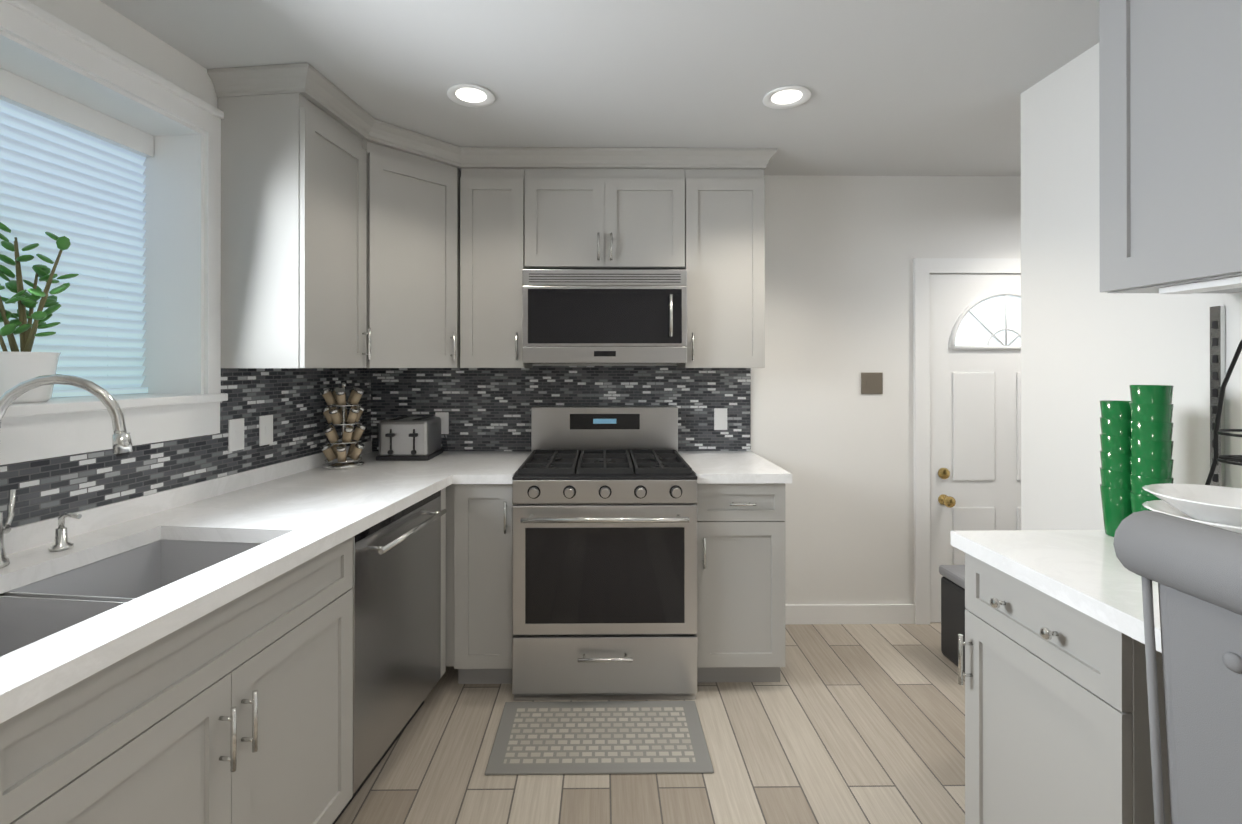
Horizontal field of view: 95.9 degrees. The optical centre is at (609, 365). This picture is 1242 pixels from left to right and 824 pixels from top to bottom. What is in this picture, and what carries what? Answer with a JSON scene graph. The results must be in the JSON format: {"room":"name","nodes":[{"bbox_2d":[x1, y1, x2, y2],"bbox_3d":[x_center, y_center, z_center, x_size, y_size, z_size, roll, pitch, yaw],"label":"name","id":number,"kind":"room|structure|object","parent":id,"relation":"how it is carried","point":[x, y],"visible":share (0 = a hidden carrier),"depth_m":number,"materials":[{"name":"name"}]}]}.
{"room":"kitchen","nodes":[
{"label":"kitchen","id":0,"kind":"room"},
{"bbox_2d":[27,0,217,108],"bbox_3d":[-1.730,0.172,0.174,0.300,2.390,5.950,0,0,6],"label":"wall","id":1,"kind":"structure","parent":0,"point":[103,23],"depth_m":1.66,"materials":[{"name":"beige paint"}]},
{"bbox_2d":[0,68,153,397],"bbox_3d":[-1.652,-0.348,1.439,0.075,0.879,0.968,0,0,6],"label":"window blind","id":2,"kind":"object","parent":1,"relation":"attached to","point":[72,170],"visible":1,"depth_m":1.71,"materials":[{"name":"white paint"}]},
{"bbox_2d":[0,0,227,464],"bbox_3d":[-1.571,-0.329,1.420,0.330,1.125,1.150,0,0,6],"label":"window frame","id":3,"kind":"structure","parent":1,"relation":"attached to","point":[183,397],"depth_m":1.85,"materials":[{"name":"white paint"}]},
{"bbox_2d":[0,222,78,402],"bbox_3d":[-1.508,-0.142,1.442,0.222,0.472,0.265,0,0,6],"label":"jade plant","id":4,"kind":"object","parent":3,"relation":"on","point":[18,367],"visible":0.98,"depth_m":1.45,"materials":[{"name":"green plant"}]},
{"bbox_2d":[0,368,370,527],"bbox_3d":[-1.455,0.222,1.246,0.007,0.451,3.442,0,0,7],"label":"backsplash","id":5,"kind":"structure","parent":1,"relation":"attached to","point":[292,401],"depth_m":1.93,"materials":[{"name":"tile"}]},
{"bbox_2d":[228,418,243,451],"bbox_3d":[-1.358,0.250,2.039,0.008,0.115,0.070,0,0,6],"label":"electrical outlet","id":6,"kind":"object","parent":5,"relation":"attached to","point":[235,434],"visible":1,"depth_m":2.03,"materials":[{"name":"white plastic"}]},
{"bbox_2d":[259,415,272,445],"bbox_3d":[-1.342,0.250,2.188,0.008,0.115,0.070,0,0,7],"label":"electrical outlet","id":7,"kind":"object","parent":5,"relation":"attached to","point":[265,429],"visible":1,"depth_m":2.18,"materials":[{"name":"white plastic"}]},
{"bbox_2d":[207,63,374,367],"bbox_3d":[-1.169,-0.505,2.157,0.420,1.026,0.456,0,0,-1],"label":"upper cabinet","id":8,"kind":"object","parent":1,"relation":"attached to","point":[342,246],"depth_m":1.96,"materials":[{"name":"grey paint"}]},
{"bbox_2d":[100,0,1098,175],"bbox_3d":[0.120,-1.053,0.182,8.200,0.060,6.800,0,0,-1],"label":"ceiling","id":9,"kind":"structure","parent":0,"point":[916,87],"depth_m":1.89,"materials":[{"name":"white paint"}]},
{"bbox_2d":[447,83,494,107],"bbox_3d":[-0.521,-1.015,2.105,0.176,0.008,0.176,0,0,-1],"label":"recessed light","id":10,"kind":"object","parent":9,"relation":"in","point":[470,95],"visible":1,"depth_m":2.10,"materials":[{"name":"white paint"}]},
{"bbox_2d":[763,85,810,108],"bbox_3d":[0.668,-1.015,2.118,0.176,0.008,0.176,0,0,-1],"label":"recessed light","id":11,"kind":"object","parent":9,"relation":"in","point":[786,97],"visible":1,"depth_m":2.11,"materials":[{"name":"white paint"}]},
{"bbox_2d":[335,622,964,823],"bbox_3d":[0.120,1.397,0.177,8.200,0.060,6.800,0,0,-1],"label":"floor","id":12,"kind":"structure","parent":0,"point":[851,724],"depth_m":1.96,"materials":[{"name":"brown wood"}]},
{"bbox_2d":[0,721,47,823],"bbox_3d":[-1.212,0.927,0.437,0.729,0.880,0.748,0,0,-1],"label":"base cabinet","id":13,"kind":"object","parent":12,"relation":"on","point":[23,744],"depth_m":0.82,"materials":[{"name":"grey wood"}]},
{"bbox_2d":[0,529,339,724],"bbox_3d":[-1.194,0.467,0.507,0.921,0.039,2.039,0,0,-1],"label":"countertop","id":14,"kind":"structure","parent":13,"relation":"on","point":[74,678],"depth_m":1.00,"materials":[{"name":"white stone"}]},
{"bbox_2d":[49,512,81,551],"bbox_3d":[-1.331,0.402,1.371,0.073,0.091,0.043,0,0,6],"label":"soap dispenser","id":15,"kind":"object","parent":14,"relation":"on","point":[61,543],"visible":0.98,"depth_m":1.37,"materials":[{"name":"silver metal"}]},
{"bbox_2d":[0,374,132,567],"bbox_3d":[-1.268,0.233,1.297,0.288,0.430,0.095,0,0,-16],"label":"faucet","id":16,"kind":"object","parent":14,"relation":"on","point":[121,441],"visible":1,"depth_m":1.29,"materials":[{"name":"silver metal"}]},
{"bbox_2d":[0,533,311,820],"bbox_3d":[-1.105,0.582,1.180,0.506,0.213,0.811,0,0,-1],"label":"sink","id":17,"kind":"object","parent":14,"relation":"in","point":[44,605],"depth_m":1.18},
{"bbox_2d":[48,585,352,823],"bbox_3d":[-1.130,1.034,1.199,0.758,0.670,1.049,0,0,-1],"label":"base cabinet","id":18,"kind":"object","parent":12,"relation":"on","point":[271,742],"depth_m":1.29,"materials":[{"name":"grey wood"}]},
{"bbox_2d":[312,489,447,676],"bbox_3d":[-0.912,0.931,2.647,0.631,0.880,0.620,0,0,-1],"label":"base cabinet","id":19,"kind":"object","parent":12,"relation":"on","point":[336,567],"depth_m":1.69,"materials":[{"name":"grey"}]},
{"bbox_2d":[332,490,446,823],"bbox_3d":[-0.992,0.933,1.993,0.654,0.874,0.624,0,0,6],"label":"dishwasher","id":20,"kind":"object","parent":12,"relation":"on","point":[396,617],"visible":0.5,"depth_m":1.88,"materials":[{"name":"silver metal"}]},
{"bbox_2d":[448,485,513,683],"bbox_3d":[-0.531,0.931,2.655,0.249,0.880,0.627,0,0,-1],"label":"base cabinet","id":21,"kind":"object","parent":12,"relation":"on","point":[480,635],"depth_m":2.35,"materials":[{"name":"grey wood"}]},
{"bbox_2d":[224,473,451,504],"bbox_3d":[-1.010,0.470,2.154,0.712,0.039,0.326,0,0,-1],"label":"countertop","id":22,"kind":"structure","parent":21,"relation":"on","point":[285,488],"depth_m":2.06,"materials":[{"name":"white stone"}]},
{"bbox_2d":[296,449,530,484],"bbox_3d":[-0.873,0.471,2.642,0.937,0.039,0.647,0,0,-1],"label":"countertop","id":23,"kind":"structure","parent":21,"relation":"on","point":[466,467],"depth_m":2.51,"materials":[{"name":"white stone"}]},
{"bbox_2d":[321,382,365,469],"bbox_3d":[-1.195,0.262,2.515,0.186,0.377,0.186,0,0,-1],"label":"spice rack","id":24,"kind":"object","parent":23,"relation":"on","point":[335,414],"visible":1,"depth_m":2.47,"materials":[{"name":"silver metal"}]},
{"bbox_2d":[376,416,447,460],"bbox_3d":[-0.983,0.355,2.803,0.263,0.192,0.311,0,0,-1],"label":"toaster","id":25,"kind":"object","parent":23,"relation":"on","point":[406,438],"visible":1,"depth_m":2.67,"materials":[{"name":"silver metal"}]},
{"bbox_2d":[485,701,713,774],"bbox_3d":[-0.036,1.365,2.076,0.770,0.008,0.400,0,0,-1],"label":"area rug","id":26,"kind":"object","parent":12,"relation":"on","point":[605,737],"visible":1,"depth_m":2.04,"materials":[{"name":"grey fabric"}]},
{"bbox_2d":[512,406,696,700],"bbox_3d":[-0.023,0.791,2.596,0.758,1.160,0.755,0,0,-1],"label":"range","id":27,"kind":"object","parent":12,"relation":"on","point":[604,554],"visible":1,"depth_m":2.29,"materials":[{"name":"silver metal"}]},
{"bbox_2d":[696,485,785,682],"bbox_3d":[0.549,0.931,2.666,0.378,0.880,0.627,0,0,-1],"label":"base cabinet","id":28,"kind":"object","parent":12,"relation":"on","point":[741,636],"depth_m":2.36,"materials":[{"name":"grey wood"}]},
{"bbox_2d":[678,451,791,484],"bbox_3d":[0.558,0.471,2.657,0.400,0.039,0.647,0,0,-1],"label":"countertop","id":29,"kind":"structure","parent":28,"relation":"on","point":[710,467],"depth_m":2.44,"materials":[{"name":"white stone"}]},
{"bbox_2d":[939,565,965,671],"bbox_3d":[1.694,1.159,2.533,0.250,0.425,0.295,0,0,-1],"label":"trash can","id":30,"kind":"object","parent":12,"relation":"on","point":[953,608],"visible":0.23,"depth_m":2.58,"materials":[{"name":"grey plastic"}]},
{"bbox_2d":[958,554,1170,823],"bbox_3d":[1.251,0.929,1.281,0.587,0.880,0.460,0,0,-1],"label":"base cabinet","id":31,"kind":"object","parent":12,"relation":"on","point":[1057,730],"depth_m":1.23,"materials":[{"name":"grey wood"}]},
{"bbox_2d":[951,530,1161,653],"bbox_3d":[1.250,0.466,0.212,0.612,0.039,2.640,0,0,-1],"label":"countertop","id":32,"kind":"structure","parent":31,"relation":"on","point":[1082,570],"depth_m":1.25,"materials":[{"name":"white stone"}]},
{"bbox_2d":[1100,385,1173,536],"bbox_3d":[1.346,0.248,1.436,0.080,0.400,0.163,0,0,-1],"label":"decoration","id":33,"kind":"object","parent":32,"relation":"on","point":[1137,442],"visible":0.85,"depth_m":1.40,"materials":[{"name":"green glass"}]},
{"bbox_2d":[1142,483,1241,533],"bbox_3d":[1.210,0.350,1.091,0.250,0.194,0.250,0,0,-1],"label":"bowls","id":34,"kind":"object","parent":32,"relation":"on","point":[1218,506],"visible":0.27,"depth_m":1.14,"materials":[{"name":"white ceramic"}]},
{"bbox_2d":[1205,340,1241,484],"bbox_3d":[1.429,0.142,1.193,0.257,0.608,0.258,0,0,-1],"label":"wire basket stand","id":35,"kind":"object","parent":32,"relation":"on","point":[1229,459],"visible":0.46,"depth_m":1.24,"materials":[{"name":"black metal"}]},
{"bbox_2d":[1113,510,1241,823],"bbox_3d":[1.111,0.798,0.639,0.628,1.143,0.522,0,0,-1],"label":"tufted chair","id":36,"kind":"object","parent":12,"relation":"on","point":[1193,569],"visible":1,"depth_m":0.81,"materials":[{"name":"grey fabric"}]},
{"bbox_2d":[533,175,1020,622],"bbox_3d":[0.438,0.177,3.043,6.100,2.390,0.120,0,0,-1],"label":"wall","id":37,"kind":"structure","parent":0,"point":[842,253],"depth_m":2.99,"materials":[{"name":"beige paint"}]},
{"bbox_2d":[375,119,470,367],"bbox_3d":[-0.843,-0.504,2.616,0.390,1.026,0.703,0,0,-1],"label":"upper cabinet","id":38,"kind":"object","parent":37,"relation":"attached to","point":[423,206],"depth_m":2.51,"materials":[{"name":"grey paint"}]},
{"bbox_2d":[471,147,532,367],"bbox_3d":[-0.590,-0.503,2.782,0.365,1.026,0.377,0,0,-1],"label":"upper cabinet","id":39,"kind":"object","parent":37,"relation":"attached to","point":[498,191],"depth_m":2.65,"materials":[{"name":"grey paint"}]},
{"bbox_2d":[371,366,750,450],"bbox_3d":[-0.260,0.225,2.971,2.017,0.451,0.007,0,0,-1],"label":"backsplash","id":40,"kind":"structure","parent":37,"relation":"attached to","point":[488,409],"depth_m":2.97,"materials":[{"name":"tile"}]},
{"bbox_2d":[435,412,448,433],"bbox_3d":[-0.886,0.302,2.956,0.070,0.115,0.008,0,0,-1],"label":"electrical outlet","id":41,"kind":"object","parent":40,"relation":"attached to","point":[444,416],"visible":0.79,"depth_m":2.95,"materials":[{"name":"white plastic"}]},
{"bbox_2d":[714,408,726,429],"bbox_3d":[0.589,0.282,2.972,0.070,0.115,0.008,0,0,-1],"label":"electrical outlet","id":42,"kind":"object","parent":40,"relation":"attached to","point":[720,418],"visible":1,"depth_m":2.97,"materials":[{"name":"white plastic"}]},
{"bbox_2d":[527,147,690,270],"bbox_3d":[-0.025,-0.742,2.813,0.762,0.548,0.327,0,0,-1],"label":"upper cabinet","id":43,"kind":"object","parent":37,"relation":"attached to","point":[588,208],"depth_m":2.65,"materials":[{"name":"grey paint"}]},
{"bbox_2d":[523,269,686,363],"bbox_3d":[-0.025,-0.229,2.752,0.756,0.430,0.448,0,0,-1],"label":"microwave","id":44,"kind":"object","parent":43,"relation":"attached to","point":[586,316],"visible":1,"depth_m":2.57,"materials":[{"name":"grey metal"}]},
{"bbox_2d":[677,148,770,367],"bbox_3d":[0.547,-0.503,2.819,0.378,1.026,0.327,0,0,-1],"label":"upper cabinet","id":45,"kind":"object","parent":37,"relation":"attached to","point":[726,186],"depth_m":2.66,"materials":[{"name":"grey paint"}]},
{"bbox_2d":[785,604,914,623],"bbox_3d":[1.191,1.322,2.982,0.875,0.100,0.013,0,0,-1],"label":"baseboard","id":46,"kind":"structure","parent":37,"relation":"attached to","point":[851,614],"depth_m":2.97,"materials":[{"name":"white paint"}]},
{"bbox_2d":[861,372,882,393],"bbox_3d":[1.399,0.092,2.988,0.115,0.115,0.008,0,0,-1],"label":"light switch","id":47,"kind":"object","parent":37,"relation":"attached to","point":[871,382],"visible":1,"depth_m":2.99,"materials":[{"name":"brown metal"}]},
{"bbox_2d":[913,258,1020,623],"bbox_3d":[2.114,0.399,2.958,0.980,1.945,0.084,0,0,-1],"label":"door","id":48,"kind":"structure","parent":37,"relation":"attached to","point":[966,402],"depth_m":2.99,"materials":[{"name":"white paint"}]},
{"bbox_2d":[1021,43,1241,529],"bbox_3d":[1.625,0.171,-0.254,0.120,2.390,4.700,0,0,-1],"label":"wall","id":49,"kind":"structure","parent":0,"point":[1087,346],"depth_m":1.83,"materials":[{"name":"beige paint"}]},
{"bbox_2d":[1099,0,1241,293],"bbox_3d":[1.384,-0.599,1.048,0.327,0.835,0.694,0,0,-1],"label":"upper cabinet","id":50,"kind":"object","parent":49,"relation":"attached to","point":[1170,123],"visible":1,"depth_m":1.21,"materials":[{"name":"grey paint"}]},
{"bbox_2d":[1210,306,1224,486],"bbox_3d":[1.538,0.129,1.418,0.013,0.560,0.025,0,0,-1],"label":"rail","id":51,"kind":"object","parent":49,"relation":"attached to","point":[1217,345],"visible":0.67,"depth_m":1.41,"materials":[{"name":"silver metal"}]}
]}

